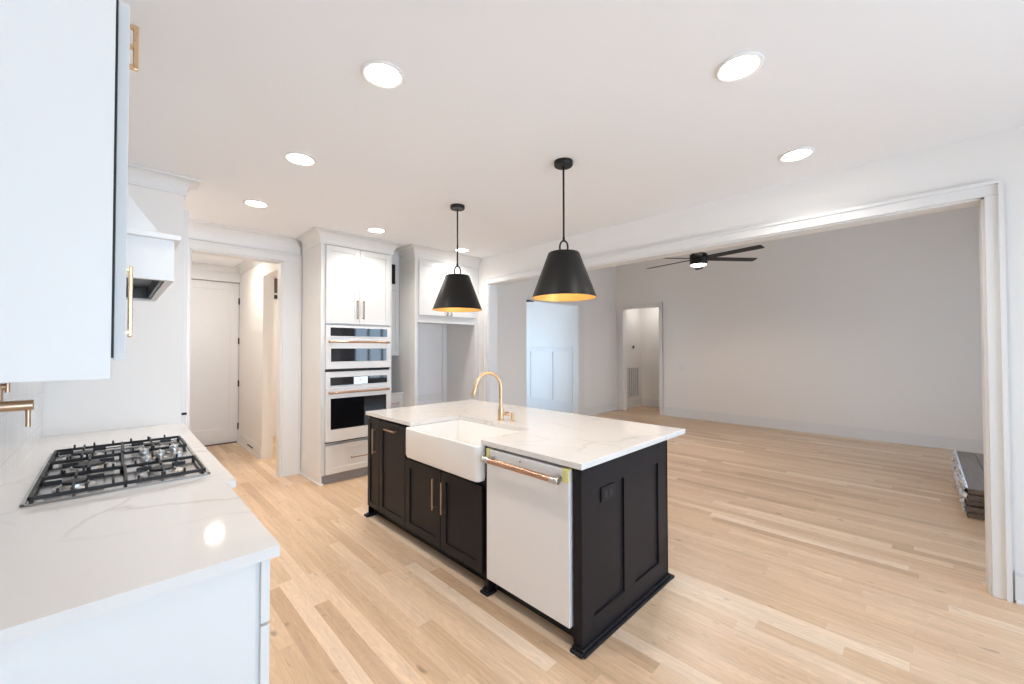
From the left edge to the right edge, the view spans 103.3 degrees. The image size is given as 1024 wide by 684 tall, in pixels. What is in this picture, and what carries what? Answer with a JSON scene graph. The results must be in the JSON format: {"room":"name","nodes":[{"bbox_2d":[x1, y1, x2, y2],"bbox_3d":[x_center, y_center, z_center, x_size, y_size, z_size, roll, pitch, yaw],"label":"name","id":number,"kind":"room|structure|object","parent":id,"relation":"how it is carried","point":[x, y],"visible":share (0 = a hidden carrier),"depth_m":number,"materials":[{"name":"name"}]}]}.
{"room":"kitchen","nodes":[
{"label":"kitchen","id":0,"kind":"room"},
{"bbox_2d":[42,184,183,435],"bbox_3d":[-2.821,0.143,2.792,0.839,2.740,0.140,1,-1,-45],"label":"wall","id":1,"kind":"structure","parent":0,"point":[144,388],"depth_m":2.89,"materials":[{"name":"white paint"}]},
{"bbox_2d":[128,163,201,199],"bbox_3d":[-2.702,-1.167,2.866,0.784,0.115,0.235,1,-1,-45],"label":"trim","id":2,"kind":"structure","parent":1,"relation":"attached to","point":[138,175],"depth_m":2.94,"materials":[{"name":"white paint"}]},
{"bbox_2d":[181,210,188,425],"bbox_3d":[-2.519,0.258,3.105,0.032,2.520,0.135,1,-1,-45],"label":"trim","id":3,"kind":"structure","parent":1,"relation":"attached to","point":[186,212],"depth_m":3.06,"materials":[{"name":"white paint"}]},
{"bbox_2d":[192,253,244,266],"bbox_3d":[-3.202,-1.223,6.016,3.340,0.100,2.410,1,-1,-45],"label":"ceiling","id":4,"kind":"structure","parent":0,"point":[198,258],"depth_m":5.84,"materials":[{"name":"white paint"}]},
{"bbox_2d":[192,276,277,436],"bbox_3d":[-3.946,0.212,6.849,3.200,2.740,0.140,1,-1,-45],"label":"wall","id":5,"kind":"structure","parent":0,"point":[276,277],"depth_m":6.74,"materials":[{"name":"white paint"}]},
{"bbox_2d":[190,280,239,444],"bbox_3d":[-4.588,0.316,6.149,0.775,2.488,0.105,1,-1,-45],"label":"door","id":6,"kind":"structure","parent":5,"relation":"in","point":[214,382],"depth_m":6.21,"materials":[{"name":"white paint"}]},
{"bbox_2d":[192,270,240,283],"bbox_3d":[-4.654,0.252,6.136,0.872,2.640,0.159,1,-1,-45],"label":"trim","id":7,"kind":"structure","parent":5,"relation":"attached to","point":[196,274],"depth_m":6.19,"materials":[{"name":"white paint"}]},
{"bbox_2d":[274,278,277,298],"bbox_3d":[-3.842,-0.886,6.832,0.440,0.335,0.060,1,-1,-45],"label":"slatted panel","id":8,"kind":"object","parent":5,"relation":"attached to","point":[275,279],"visible":0.02,"depth_m":6.72,"materials":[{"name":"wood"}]},
{"bbox_2d":[239,262,277,458],"bbox_3d":[-3.460,0.191,5.637,0.130,2.740,2.270,1,-1,-45],"label":"wall","id":9,"kind":"structure","parent":0,"point":[256,359],"depth_m":5.59,"materials":[{"name":"white paint"}]},
{"bbox_2d":[192,260,261,274],"bbox_3d":[-3.875,-1.133,5.252,1.030,0.100,2.270,1,-1,-45],"label":"trim","id":10,"kind":"structure","parent":9,"relation":"attached to","point":[246,265],"depth_m":6.11,"materials":[{"name":"white paint"}]},
{"bbox_2d":[237,431,261,458],"bbox_3d":[-3.827,1.481,5.876,0.030,0.170,1.380,1,-1,-45],"label":"baseboard","id":11,"kind":"structure","parent":9,"relation":"attached to","point":[242,439],"depth_m":5.77,"materials":[{"name":"white paint"}]},
{"bbox_2d":[247,442,253,450],"bbox_3d":[-3.732,1.484,5.774,0.006,0.070,0.400,1,-1,-45],"label":"air vent","id":12,"kind":"object","parent":9,"relation":"attached to","point":[249,445],"visible":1,"depth_m":5.75,"materials":[{"name":"white plastic"}]},
{"bbox_2d":[193,239,616,425],"bbox_3d":[-0.723,-0.286,6.652,9.237,3.720,0.140,1,-1,-45],"label":"wall","id":13,"kind":"structure","parent":0,"point":[600,358],"depth_m":8.72,"materials":[{"name":"white paint"}]},
{"bbox_2d":[186,239,301,476],"bbox_3d":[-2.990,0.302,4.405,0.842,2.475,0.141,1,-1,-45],"label":"door frame","id":14,"kind":"structure","parent":13,"relation":"attached to","point":[280,263],"depth_m":4.65,"materials":[{"name":"white paint"}]},
{"bbox_2d":[189,219,300,254],"bbox_3d":[-3.134,-1.121,4.100,1.902,0.165,0.130,1,-1,-45],"label":"trim","id":15,"kind":"structure","parent":13,"relation":"attached to","point":[198,230],"depth_m":4.36,"materials":[{"name":"white paint"}]},
{"bbox_2d":[391,250,399,355],"bbox_3d":[-1.671,-0.503,5.333,0.272,1.363,0.407,1,-1,-45],"label":"upper cabinet","id":16,"kind":"object","parent":13,"relation":"attached to","point":[396,256],"visible":0.36,"depth_m":5.30,"materials":[{"name":"white paint"}]},
{"bbox_2d":[526,296,584,414],"bbox_3d":[0.919,0.376,8.147,1.805,2.440,0.020,1,-1,-45],"label":"trim","id":17,"kind":"structure","parent":13,"relation":"attached to","point":[581,381],"depth_m":8.68,"materials":[{"name":"white paint"}]},
{"bbox_2d":[585,402,616,415],"bbox_3d":[2.045,1.520,9.228,1.340,0.185,0.030,1,-1,-45],"label":"baseboard","id":18,"kind":"structure","parent":13,"relation":"attached to","point":[597,409],"depth_m":9.19,"materials":[{"name":"white paint"}]},
{"bbox_2d":[526,301,572,400],"bbox_3d":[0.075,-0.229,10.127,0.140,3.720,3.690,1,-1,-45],"label":"door","id":19,"kind":"structure","parent":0,"point":[547,324],"depth_m":9.26,"materials":[{"name":"white paint"}]},
{"bbox_2d":[526,347,572,412],"bbox_3d":[0.011,0.882,10.051,0.035,1.495,3.680,1,-1,-45],"label":"trim","id":20,"kind":"structure","parent":19,"relation":"attached to","point":[539,403],"depth_m":9.16,"materials":[{"name":"white paint"}]},
{"bbox_2d":[118,0,1023,257],"bbox_3d":[0.488,-1.300,1.762,4.340,0.100,8.590,1,-1,-45],"label":"ceiling","id":21,"kind":"structure","parent":0,"point":[493,93],"depth_m":2.08,"materials":[{"name":"white paint"}]},
{"bbox_2d":[243,199,268,207],"bbox_3d":[-2.243,-1.211,3.555,0.196,0.010,0.196,1,-1,-45],"label":"recessed light","id":22,"kind":"object","parent":21,"relation":"in","point":[253,203],"visible":1,"depth_m":3.54,"materials":[{"name":"white plastic"}]},
{"bbox_2d":[284,152,316,165],"bbox_3d":[-1.422,-1.226,2.722,0.196,0.010,0.196,1,-1,-45],"label":"recessed light","id":23,"kind":"object","parent":21,"relation":"in","point":[297,158],"visible":1,"depth_m":2.71,"materials":[{"name":"white plastic"}]},
{"bbox_2d":[367,227,385,232],"bbox_3d":[-1.460,-1.198,4.355,0.196,0.010,0.196,1,-1,-45],"label":"recessed light","id":24,"kind":"object","parent":21,"relation":"in","point":[372,229],"visible":1,"depth_m":4.36,"materials":[{"name":"white plastic"}]},
{"bbox_2d":[361,60,404,88],"bbox_3d":[-0.600,-1.241,1.889,0.196,0.010,0.196,1,-1,-45],"label":"recessed light","id":25,"kind":"object","parent":21,"relation":"in","point":[379,73],"visible":1,"depth_m":1.88,"materials":[{"name":"white plastic"}]},
{"bbox_2d":[432,203,481,311],"bbox_3d":[-0.487,-0.751,3.616,0.438,0.933,0.438,1,-1,-45],"label":"pendant light","id":26,"kind":"object","parent":21,"relation":"hanging from","point":[457,293],"visible":1,"depth_m":3.49,"materials":[{"name":"black metal"}]},
{"bbox_2d":[454,248,469,251],"bbox_3d":[-0.647,-1.185,5.240,0.196,0.010,0.196,1,-1,-45],"label":"recessed light","id":27,"kind":"object","parent":21,"relation":"in","point":[459,249],"visible":0.96,"depth_m":5.24,"materials":[{"name":"white plastic"}]},
{"bbox_2d":[532,157,596,301],"bbox_3d":[0.353,-0.766,2.765,0.438,0.933,0.438,1,-1,-45],"label":"pendant light","id":28,"kind":"object","parent":21,"relation":"hanging from","point":[564,277],"visible":1,"depth_m":2.64,"materials":[{"name":"black metal"}]},
{"bbox_2d":[715,51,763,81],"bbox_3d":[1.031,-1.244,1.840,0.196,0.010,0.196,1,-1,-45],"label":"recessed light","id":29,"kind":"object","parent":21,"relation":"in","point":[740,66],"visible":1,"depth_m":1.83,"materials":[{"name":"white plastic"}]},
{"bbox_2d":[779,147,814,161],"bbox_3d":[1.877,-1.232,2.673,0.196,0.010,0.196,1,-1,-45],"label":"recessed light","id":30,"kind":"object","parent":21,"relation":"in","point":[797,154],"visible":1,"depth_m":2.67,"materials":[{"name":"white plastic"}]},
{"bbox_2d":[206,406,1023,683],"bbox_3d":[1.421,1.602,5.515,11.000,0.100,12.700,1,-1,-45],"label":"floor","id":31,"kind":"structure","parent":0,"point":[795,557],"depth_m":2.43,"materials":[{"name":"brown wood"}]},
{"bbox_2d":[0,559,269,683],"bbox_3d":[-1.148,1.041,1.180,0.672,0.884,0.740,1,-1,-45],"label":"base cabinet","id":32,"kind":"object","parent":31,"relation":"on","point":[215,630],"visible":0.52,"depth_m":0.98,"materials":[{"name":"white paint"}]},
{"bbox_2d":[204,441,236,446],"bbox_3d":[-4.612,1.566,6.144,0.760,0.012,0.095,1,-1,-45],"label":"threshold","id":33,"kind":"object","parent":31,"relation":"on","point":[234,441],"visible":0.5,"depth_m":6.23,"materials":[{"name":"brown wood"}]},
{"bbox_2d":[296,226,403,486],"bbox_3d":[-1.943,0.176,4.817,1.034,2.738,0.742,1,-1,-45],"label":"tall cabinet","id":34,"kind":"object","parent":31,"relation":"on","point":[347,277],"visible":0.84,"depth_m":4.55,"materials":[{"name":"white paint"}]},
{"bbox_2d":[324,369,390,443],"bbox_3d":[-1.874,0.714,4.751,0.748,0.768,0.545,1,-1,-45],"label":"wall oven","id":35,"kind":"object","parent":34,"relation":"in","point":[349,394],"visible":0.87,"depth_m":4.54,"materials":[{"name":"white metal"}]},
{"bbox_2d":[325,325,390,369],"bbox_3d":[-1.875,0.067,4.762,0.748,0.490,0.545,1,-1,-45],"label":"microwave oven","id":36,"kind":"object","parent":34,"relation":"in","point":[346,347],"visible":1,"depth_m":4.58,"materials":[{"name":"white metal"}]},
{"bbox_2d":[391,395,402,407],"bbox_3d":[-1.646,1.117,5.283,0.272,0.872,0.474,1,-1,-45],"label":"base cabinet","id":37,"kind":"object","parent":31,"relation":"on","point":[396,400],"visible":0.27,"depth_m":5.18,"materials":[{"name":"white paint"}]},
{"bbox_2d":[391,391,402,395],"bbox_3d":[-1.655,0.666,5.299,0.272,0.030,0.448,1,-1,-45],"label":"countertop","id":38,"kind":"structure","parent":37,"relation":"on","point":[392,392],"depth_m":5.21,"materials":[{"name":"white stone"}]},
{"bbox_2d":[391,244,482,406],"bbox_3d":[-1.097,0.188,5.595,1.138,2.738,0.823,1,-1,-45],"label":"tall cabinet","id":39,"kind":"object","parent":31,"relation":"on","point":[437,361],"visible":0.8,"depth_m":5.51,"materials":[{"name":"white paint"}]},
{"bbox_2d":[364,416,674,658],"bbox_3d":[-0.139,1.071,3.067,1.010,0.884,2.330,1,-1,-45],"label":"kitchen island","id":40,"kind":"object","parent":31,"relation":"on","point":[620,504],"visible":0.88,"depth_m":2.43,"materials":[{"name":"black paint"}]},
{"bbox_2d":[366,399,684,469],"bbox_3d":[-0.054,0.616,3.157,1.191,0.030,2.301,1,-1,-45],"label":"island countertop","id":41,"kind":"structure","parent":40,"relation":"on","point":[576,441],"depth_m":2.74,"materials":[{"name":"white stone"}]},
{"bbox_2d":[406,419,518,481],"bbox_3d":[-0.322,0.742,2.880,0.510,0.227,0.840,1,-1,-45],"label":"farmhouse sink","id":42,"kind":"object","parent":41,"relation":"in","point":[454,447],"visible":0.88,"depth_m":2.79,"materials":[{"name":"white ceramic"}]},
{"bbox_2d":[471,372,508,420],"bbox_3d":[-0.171,0.411,3.068,0.308,0.376,0.066,0,-1,-27],"label":"kitchen faucet","id":43,"kind":"object","parent":41,"relation":"on","point":[501,413],"visible":0.99,"depth_m":3.09,"materials":[{"name":"gold metal"}]},
{"bbox_2d":[506,413,514,421],"bbox_3d":[-0.010,0.567,3.050,0.073,0.064,0.038,1,-1,-45],"label":"soap dispenser","id":44,"kind":"object","parent":41,"relation":"on","point":[511,414],"visible":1,"depth_m":3.05,"materials":[{"name":"gold metal"}]},
{"bbox_2d":[601,482,614,502],"bbox_3d":[0.502,0.786,2.119,0.127,0.076,0.008,1,-1,-45],"label":"outlet plate","id":45,"kind":"object","parent":40,"relation":"attached to","point":[607,489],"depth_m":2.12,"materials":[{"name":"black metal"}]},
{"bbox_2d":[604,488,611,497],"bbox_3d":[0.502,0.786,2.112,0.079,0.036,0.002,1,-1,-45],"label":"socket","id":46,"kind":"object","parent":40,"relation":"attached to","point":[607,491],"depth_m":2.11,"materials":[{"name":"black plastic"}]},
{"bbox_2d":[481,447,573,636],"bbox_3d":[0.255,1.065,2.377,0.667,0.871,0.612,1,-1,-45],"label":"dishwasher","id":47,"kind":"object","parent":31,"relation":"on","point":[530,500],"visible":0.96,"depth_m":2.15,"materials":[{"name":"white metal"}]},
{"bbox_2d":[953,472,984,519],"bbox_3d":[4.779,1.492,3.932,1.836,0.049,0.626,1,-1,-45],"label":"bundle","id":48,"kind":"object","parent":31,"relation":"on","point":[970,514],"visible":0.11,"depth_m":3.47,"materials":[{"name":"brown wood"}]},
{"bbox_2d":[951,464,984,514],"bbox_3d":[4.760,1.441,3.934,1.836,0.049,0.626,1,-1,-45],"label":"bundle","id":49,"kind":"object","parent":48,"relation":"on","point":[975,509],"visible":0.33,"depth_m":3.49,"materials":[{"name":"brown wood"}]},
{"bbox_2d":[951,459,984,507],"bbox_3d":[4.784,1.391,3.954,1.836,0.049,0.626,1,-1,-45],"label":"bundle","id":50,"kind":"object","parent":49,"relation":"on","point":[968,502],"visible":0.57,"depth_m":3.54,"materials":[{"name":"grey wood"}]},
{"bbox_2d":[952,455,984,501],"bbox_3d":[4.768,1.339,3.925,1.836,0.049,0.626,1,-1,-45],"label":"bundle","id":51,"kind":"object","parent":50,"relation":"on","point":[973,497],"visible":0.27,"depth_m":3.48,"materials":[{"name":"grey wood"}]},
{"bbox_2d":[952,450,983,495],"bbox_3d":[4.773,1.288,3.930,1.836,0.049,0.627,1,-1,-45],"label":"bundle","id":52,"kind":"object","parent":51,"relation":"on","point":[970,466],"visible":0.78,"depth_m":4.00,"materials":[{"name":"grey wood"}]},
{"bbox_3d":[-2.053,1.058,2.121,0.704,0.884,1.860,1,-1,-45],"label":"base cabinet","id":53,"kind":"object","parent":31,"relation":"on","visible":0},
{"bbox_2d":[0,423,279,645],"bbox_3d":[-1.793,0.597,1.852,0.693,0.030,2.630,1,-1,-45],"label":"countertop","id":54,"kind":"structure","parent":53,"relation":"on","point":[62,563],"depth_m":1.16,"materials":[{"name":"white stone"}]},
{"bbox_2d":[19,434,209,507],"bbox_3d":[-1.846,0.559,1.927,0.534,0.047,0.970,1,-1,-45],"label":"gas cooktop","id":55,"kind":"object","parent":54,"relation":"in","point":[67,474],"visible":1,"depth_m":1.79,"materials":[{"name":"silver metal"}]},
{"bbox_2d":[626,309,641,400],"bbox_3d":[3.001,0.277,10.215,1.100,2.700,0.140,1,-1,-45],"label":"wall","id":56,"kind":"structure","parent":0,"point":[633,316],"depth_m":10.20,"materials":[{"name":"white paint"}]},
{"bbox_2d":[628,367,638,397],"bbox_3d":[3.042,1.001,10.134,0.540,0.750,0.012,1,-1,-45],"label":"air vent","id":57,"kind":"object","parent":56,"relation":"in","point":[633,372],"visible":1,"depth_m":10.13,"materials":[{"name":"grey metal"}]},
{"bbox_2d":[627,398,641,408],"bbox_3d":[3.012,1.533,10.084,0.960,0.185,0.030,1,-1,-45],"label":"baseboard","id":58,"kind":"structure","parent":56,"relation":"attached to","point":[636,402],"depth_m":10.13,"materials":[{"name":"white paint"}]},
{"bbox_2d":[641,307,658,399],"bbox_3d":[4.058,0.269,9.825,0.140,2.700,1.900,1,-1,-45],"label":"wall","id":59,"kind":"structure","parent":0,"point":[649,316],"depth_m":10.28,"materials":[{"name":"white paint"}]},
{"bbox_2d":[642,398,658,406],"bbox_3d":[4.000,1.526,9.745,0.030,0.185,1.900,1,-1,-45],"label":"baseboard","id":60,"kind":"structure","parent":59,"relation":"attached to","point":[645,402],"depth_m":10.25,"materials":[{"name":"white paint"}]},
{"bbox_2d":[478,126,1023,600],"bbox_3d":[2.010,-0.345,3.372,0.150,3.720,8.370,1,-1,-45],"label":"wall","id":61,"kind":"structure","parent":0,"point":[998,155],"depth_m":2.75,"materials":[{"name":"white paint"}]},
{"bbox_2d":[483,178,1012,602],"bbox_3d":[1.310,0.344,4.072,0.152,2.367,4.503,1,-1,-45],"label":"door frame","id":62,"kind":"structure","parent":61,"relation":"attached to","point":[979,202],"depth_m":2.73,"materials":[{"name":"white paint"}]},
{"bbox_2d":[1014,571,1023,605],"bbox_3d":[3.888,1.390,1.313,0.030,0.175,2.847,1,-1,-45],"label":"baseboard","id":63,"kind":"structure","parent":61,"relation":"attached to","point":[1019,577],"depth_m":2.31,"materials":[{"name":"white paint"}]},
{"bbox_2d":[616,206,982,439],"bbox_3d":[5.496,-0.293,6.808,0.140,3.720,8.370,1,-1,-45],"label":"wall","id":64,"kind":"structure","parent":0,"point":[875,325],"depth_m":6.79,"materials":[{"name":"white paint"}]},
{"bbox_2d":[619,302,662,414],"bbox_3d":[2.938,0.372,9.270,0.032,2.480,1.055,1,-1,-45],"label":"trim","id":65,"kind":"structure","parent":64,"relation":"attached to","point":[660,304],"depth_m":9.13,"materials":[{"name":"white paint"}]},
{"bbox_2d":[663,407,983,453],"bbox_3d":[5.844,1.465,6.308,0.030,0.185,7.215,1,-1,-45],"label":"baseboard","id":66,"kind":"structure","parent":64,"relation":"attached to","point":[917,439],"depth_m":6.71,"materials":[{"name":"white paint"}]},
{"bbox_2d":[855,432,864,436],"bbox_3d":[5.614,1.487,6.533,0.008,0.070,0.115,1,-1,-45],"label":"baseboard outlet","id":67,"kind":"object","parent":64,"relation":"attached to","point":[862,434],"visible":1,"depth_m":6.53,"materials":[{"name":"white plastic"}]},
{"bbox_3d":[3.770,-2.229,5.141,5.100,0.100,8.770,1,-1,-45],"label":"ceiling","id":68,"kind":"structure","parent":0,"visible":0},
{"bbox_2d":[646,245,763,269],"bbox_3d":[2.687,-1.625,5.846,1.647,1.080,1.709,1,-1,-45],"label":"ceiling fan","id":69,"kind":"object","parent":68,"relation":"hanging from","point":[698,260],"visible":0.81,"depth_m":5.75,"materials":[{"name":"black metal"}]},
{"bbox_3d":[-0.472,0.091,-0.081,0.150,2.740,7.250,1,-1,-45],"label":"wall","id":70,"kind":"structure","parent":0,"visible":0},
{"bbox_2d":[0,381,42,487],"bbox_3d":[-2.038,0.160,1.619,0.008,0.836,2.630,1,-1,-45],"label":"backsplash","id":71,"kind":"structure","parent":70,"relation":"attached to","point":[17,440],"depth_m":1.89,"materials":[{"name":"tile"}]},
{"bbox_2d":[0,383,33,426],"bbox_3d":[-1.152,0.138,0.856,0.183,0.104,0.066,1,-1,-45],"label":"pot filler","id":72,"kind":"object","parent":71,"relation":"attached to","point":[27,406],"visible":0.94,"depth_m":0.90,"materials":[{"name":"brown metal"}]},
{"bbox_2d":[0,0,138,382],"bbox_3d":[-1.275,-0.585,1.106,0.358,1.343,0.770,1,-1,-45],"label":"upper cabinet","id":73,"kind":"object","parent":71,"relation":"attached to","point":[65,65],"visible":1,"depth_m":0.87,"materials":[{"name":"white paint"}]},
{"bbox_2d":[126,194,180,301],"bbox_3d":[-1.905,-0.744,1.857,0.513,0.997,1.044,1,-1,-45],"label":"range hood","id":74,"kind":"object","parent":70,"relation":"attached to","point":[150,252],"visible":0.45,"depth_m":1.62,"materials":[{"name":"white paint"}]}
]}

